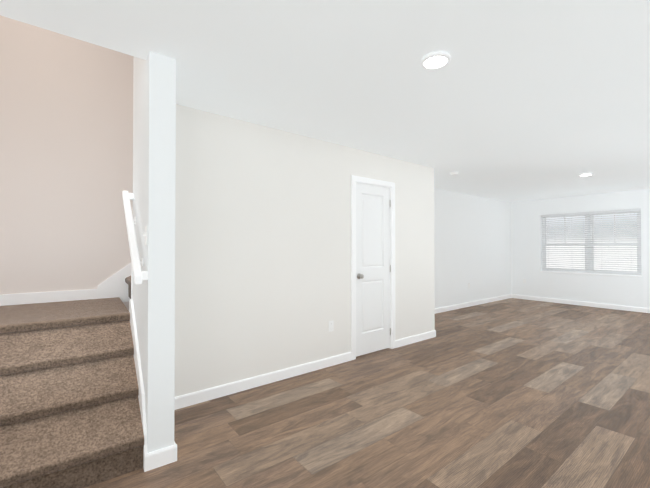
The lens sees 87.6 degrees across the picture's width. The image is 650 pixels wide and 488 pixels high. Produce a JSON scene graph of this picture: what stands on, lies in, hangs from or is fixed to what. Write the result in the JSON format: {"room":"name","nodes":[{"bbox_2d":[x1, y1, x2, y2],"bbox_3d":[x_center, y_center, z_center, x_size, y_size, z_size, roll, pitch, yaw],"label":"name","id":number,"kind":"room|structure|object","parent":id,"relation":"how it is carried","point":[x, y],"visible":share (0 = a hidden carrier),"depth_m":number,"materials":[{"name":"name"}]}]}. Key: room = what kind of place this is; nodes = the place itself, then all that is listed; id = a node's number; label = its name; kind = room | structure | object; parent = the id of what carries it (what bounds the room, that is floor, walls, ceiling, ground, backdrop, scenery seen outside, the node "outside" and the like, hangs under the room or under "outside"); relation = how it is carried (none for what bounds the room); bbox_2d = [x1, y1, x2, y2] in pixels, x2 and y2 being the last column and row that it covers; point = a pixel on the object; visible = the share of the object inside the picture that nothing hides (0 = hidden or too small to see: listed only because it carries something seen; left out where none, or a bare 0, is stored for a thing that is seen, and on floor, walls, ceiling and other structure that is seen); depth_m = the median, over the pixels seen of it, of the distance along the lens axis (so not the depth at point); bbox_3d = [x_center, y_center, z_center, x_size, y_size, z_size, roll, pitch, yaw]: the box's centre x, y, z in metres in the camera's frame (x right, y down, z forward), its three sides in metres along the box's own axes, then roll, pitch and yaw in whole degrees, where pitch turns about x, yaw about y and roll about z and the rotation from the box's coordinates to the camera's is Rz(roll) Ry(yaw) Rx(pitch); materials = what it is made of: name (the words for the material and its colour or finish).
{"room":"empty living room","nodes":[
{"label":"empty living room","id":0,"kind":"room"},
{"bbox_2d":[0,15,132,310],"bbox_3d":[-1.881,-1.276,3.641,2.670,5.200,0.120,0,-1,-35],"label":"wall","id":1,"kind":"structure","parent":0,"point":[66,141],"depth_m":3.15,"materials":[{"name":"paint"}]},
{"bbox_2d":[0,266,126,305],"bbox_3d":[-1.913,0.285,3.519,2.255,2.078,0.016,0,-1,-35],"label":"trim","id":2,"kind":"structure","parent":1,"relation":"attached to","point":[114,285],"depth_m":3.21,"materials":[{"name":"white wood"}]},
{"bbox_2d":[132,51,175,452],"bbox_3d":[-1.202,-1.288,2.357,0.146,5.200,0.800,0,-1,-35],"label":"wall","id":3,"kind":"structure","parent":0,"point":[154,133],"depth_m":2.03,"materials":[{"name":"paint"}]},
{"bbox_2d":[122,190,147,283],"bbox_3d":[-1.283,-0.088,2.269,0.072,0.644,0.780,0,-1,-35],"label":"stair handrail","id":4,"kind":"object","parent":3,"relation":"attached to","point":[139,275],"visible":1,"depth_m":2.15,"materials":[{"name":"white wood"}]},
{"bbox_2d":[128,298,147,471],"bbox_3d":[-1.274,0.868,2.295,0.016,0.886,0.840,0,-1,-35],"label":"trim","id":5,"kind":"structure","parent":3,"relation":"attached to","point":[141,396],"depth_m":2.17,"materials":[{"name":"white"}]},
{"bbox_2d":[143,226,146,244],"bbox_3d":[-1.080,-0.052,2.033,0.016,0.116,0.070,0,-1,-36],"label":"light switch","id":6,"kind":"object","parent":3,"relation":"attached to","point":[145,234],"visible":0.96,"depth_m":2.03,"materials":[{"name":"white plastic"}]},
{"bbox_2d":[145,441,176,471],"bbox_3d":[-1.159,1.263,2.271,0.174,0.095,0.680,0,-1,-35],"label":"baseboard","id":7,"kind":"structure","parent":3,"relation":"attached to","point":[160,457],"depth_m":1.99,"materials":[{"name":"white"}]},
{"bbox_2d":[175,104,434,396],"bbox_3d":[0.081,0.106,3.793,3.724,2.440,0.120,0,-1,-38],"label":"wall","id":8,"kind":"structure","parent":0,"point":[262,249],"depth_m":3.25,"materials":[{"name":"paint"}]},
{"bbox_2d":[127,263,131,301],"bbox_3d":[-0.996,0.220,3.037,1.321,2.197,0.038,0,-1,-35],"label":"trim","id":9,"kind":"structure","parent":8,"relation":"attached to","point":[129,267],"depth_m":3.44,"materials":[{"name":"white wood"}]},
{"bbox_2d":[174,352,351,409],"bbox_3d":[-0.503,1.273,3.235,2.050,0.095,0.014,0,-1,-38],"label":"baseboard","id":10,"kind":"structure","parent":8,"relation":"attached to","point":[189,399],"depth_m":3.12,"materials":[{"name":"white wood"}]},
{"bbox_2d":[329,320,333,331],"bbox_3d":[0.068,0.895,3.692,0.070,0.115,0.008,0,-1,-38],"label":"outlet","id":11,"kind":"object","parent":8,"relation":"attached to","point":[331,325],"visible":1,"depth_m":3.69,"materials":[{"name":"white plastic"}]},
{"bbox_2d":[351,175,394,359],"bbox_3d":[0.563,0.271,4.160,0.754,2.117,0.138,0,-1,-38],"label":"door frame","id":12,"kind":"structure","parent":8,"relation":"attached to","point":[354,179],"depth_m":4.01,"materials":[{"name":"white wood"}]},
{"bbox_2d":[356,183,390,356],"bbox_3d":[0.600,0.298,4.119,0.620,2.031,0.105,0,-1,-38],"label":"closet door","id":13,"kind":"structure","parent":8,"relation":"in","point":[373,271],"depth_m":4.13,"materials":[{"name":"white wood"}]},
{"bbox_2d":[395,330,435,347],"bbox_3d":[1.237,1.287,4.607,0.866,0.095,0.015,0,-1,-38],"label":"baseboard","id":14,"kind":"structure","parent":8,"relation":"attached to","point":[427,335],"depth_m":4.59,"materials":[{"name":"white wood"}]},
{"bbox_2d":[0,0,649,201],"bbox_3d":[2.518,-1.242,1.970,12.190,0.220,7.820,0,-1,-38],"label":"ceiling","id":15,"kind":"structure","parent":0,"point":[519,100],"depth_m":2.26,"materials":[{"name":"paint"}]},
{"bbox_2d":[420,51,450,69],"bbox_3d":[0.675,-1.119,2.070,0.176,0.024,0.176,0,-1,-38],"label":"recessed light","id":16,"kind":"object","parent":15,"relation":"in","point":[435,60],"visible":0.96,"depth_m":2.05,"materials":[{"name":"white plastic"}]},
{"bbox_2d":[450,171,458,175],"bbox_3d":[1.986,-1.080,5.204,0.132,0.039,0.132,0,-1,-38],"label":"smoke detector","id":17,"kind":"object","parent":15,"relation":"attached to","point":[455,173],"visible":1,"depth_m":5.17,"materials":[{"name":"white plastic"}]},
{"bbox_2d":[579,173,592,175],"bbox_3d":[4.084,-1.087,5.304,0.176,0.024,0.176,0,-1,-38],"label":"recessed light","id":18,"kind":"object","parent":15,"relation":"in","point":[585,174],"visible":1,"depth_m":5.25,"materials":[{"name":"white plastic"}]},
{"bbox_2d":[85,298,649,487],"bbox_3d":[2.353,1.360,2.152,12.190,0.100,8.350,0,-1,-38],"label":"floor","id":19,"kind":"structure","parent":0,"point":[514,393],"depth_m":2.58,"materials":[{"name":"brown wood"}]},
{"bbox_2d":[0,297,143,487],"bbox_3d":[-1.933,0.918,2.416,0.918,0.788,1.780,0,-1,-35],"label":"carpeted stairs","id":20,"kind":"structure","parent":19,"relation":"on","point":[70,414],"depth_m":2.02,"materials":[{"name":"carpet"}]},
{"bbox_2d":[125,276,130,298],"bbox_3d":[-1.124,0.043,3.522,1.570,0.985,0.898,0,-1,-35],"label":"flight","id":21,"kind":"object","parent":20,"relation":"on","point":[128,280],"visible":0.12,"depth_m":3.31,"materials":[{"name":"carpet"}]},
{"bbox_2d":[434,188,510,308],"bbox_3d":[2.826,0.140,7.228,4.840,2.440,0.120,0,-1,-38],"label":"wall","id":22,"kind":"structure","parent":0,"point":[472,240],"depth_m":7.43,"materials":[{"name":"paint"}]},
{"bbox_2d":[435,294,511,313],"bbox_3d":[2.859,1.312,7.158,4.820,0.095,0.015,0,-1,-38],"label":"baseboard","id":23,"kind":"structure","parent":22,"relation":"attached to","point":[448,308],"depth_m":7.41,"materials":[{"name":"white wood"}]},
{"bbox_2d":[511,189,649,307],"bbox_3d":[7.207,0.125,5.716,0.170,2.440,7.920,0,-1,-38],"label":"wall","id":24,"kind":"structure","parent":0,"point":[526,242],"depth_m":7.63,"materials":[{"name":"paint"}]},
{"bbox_2d":[512,294,649,312],"bbox_3d":[7.125,1.297,5.659,0.015,0.095,7.650,0,-1,-38],"label":"baseboard","id":25,"kind":"structure","parent":24,"relation":"attached to","point":[591,304],"depth_m":7.43,"materials":[{"name":"white wood"}]},
{"bbox_2d":[540,271,641,276],"bbox_3d":[5.769,0.654,7.461,0.122,0.018,1.790,0,-1,-38],"label":"window sill","id":26,"kind":"structure","parent":24,"relation":"attached to","point":[592,273],"depth_m":7.35,"materials":[{"name":"white wood"}]},
{"bbox_2d":[542,211,641,275],"bbox_3d":[5.838,-0.031,7.522,0.077,1.352,1.790,0,-1,-38],"label":"window","id":27,"kind":"structure","parent":24,"relation":"in","point":[592,266],"depth_m":7.47,"materials":[{"name":"white plastic"}]},
{"bbox_2d":[541,208,641,273],"bbox_3d":[5.768,-0.046,7.467,0.074,1.319,1.778,0,-1,-38],"label":"window blinds","id":28,"kind":"object","parent":27,"relation":"attached to","point":[624,211],"visible":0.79,"depth_m":7.38,"materials":[{"name":"white plastic"}]},
{"label":"outside","id":29,"kind":"structure","parent":0,"visible":0},
{"bbox_2d":[546,213,636,274],"bbox_3d":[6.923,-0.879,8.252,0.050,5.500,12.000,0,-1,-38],"label":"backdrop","id":30,"kind":"structure","parent":29,"point":[568,266],"depth_m":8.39,"materials":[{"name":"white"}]}
]}

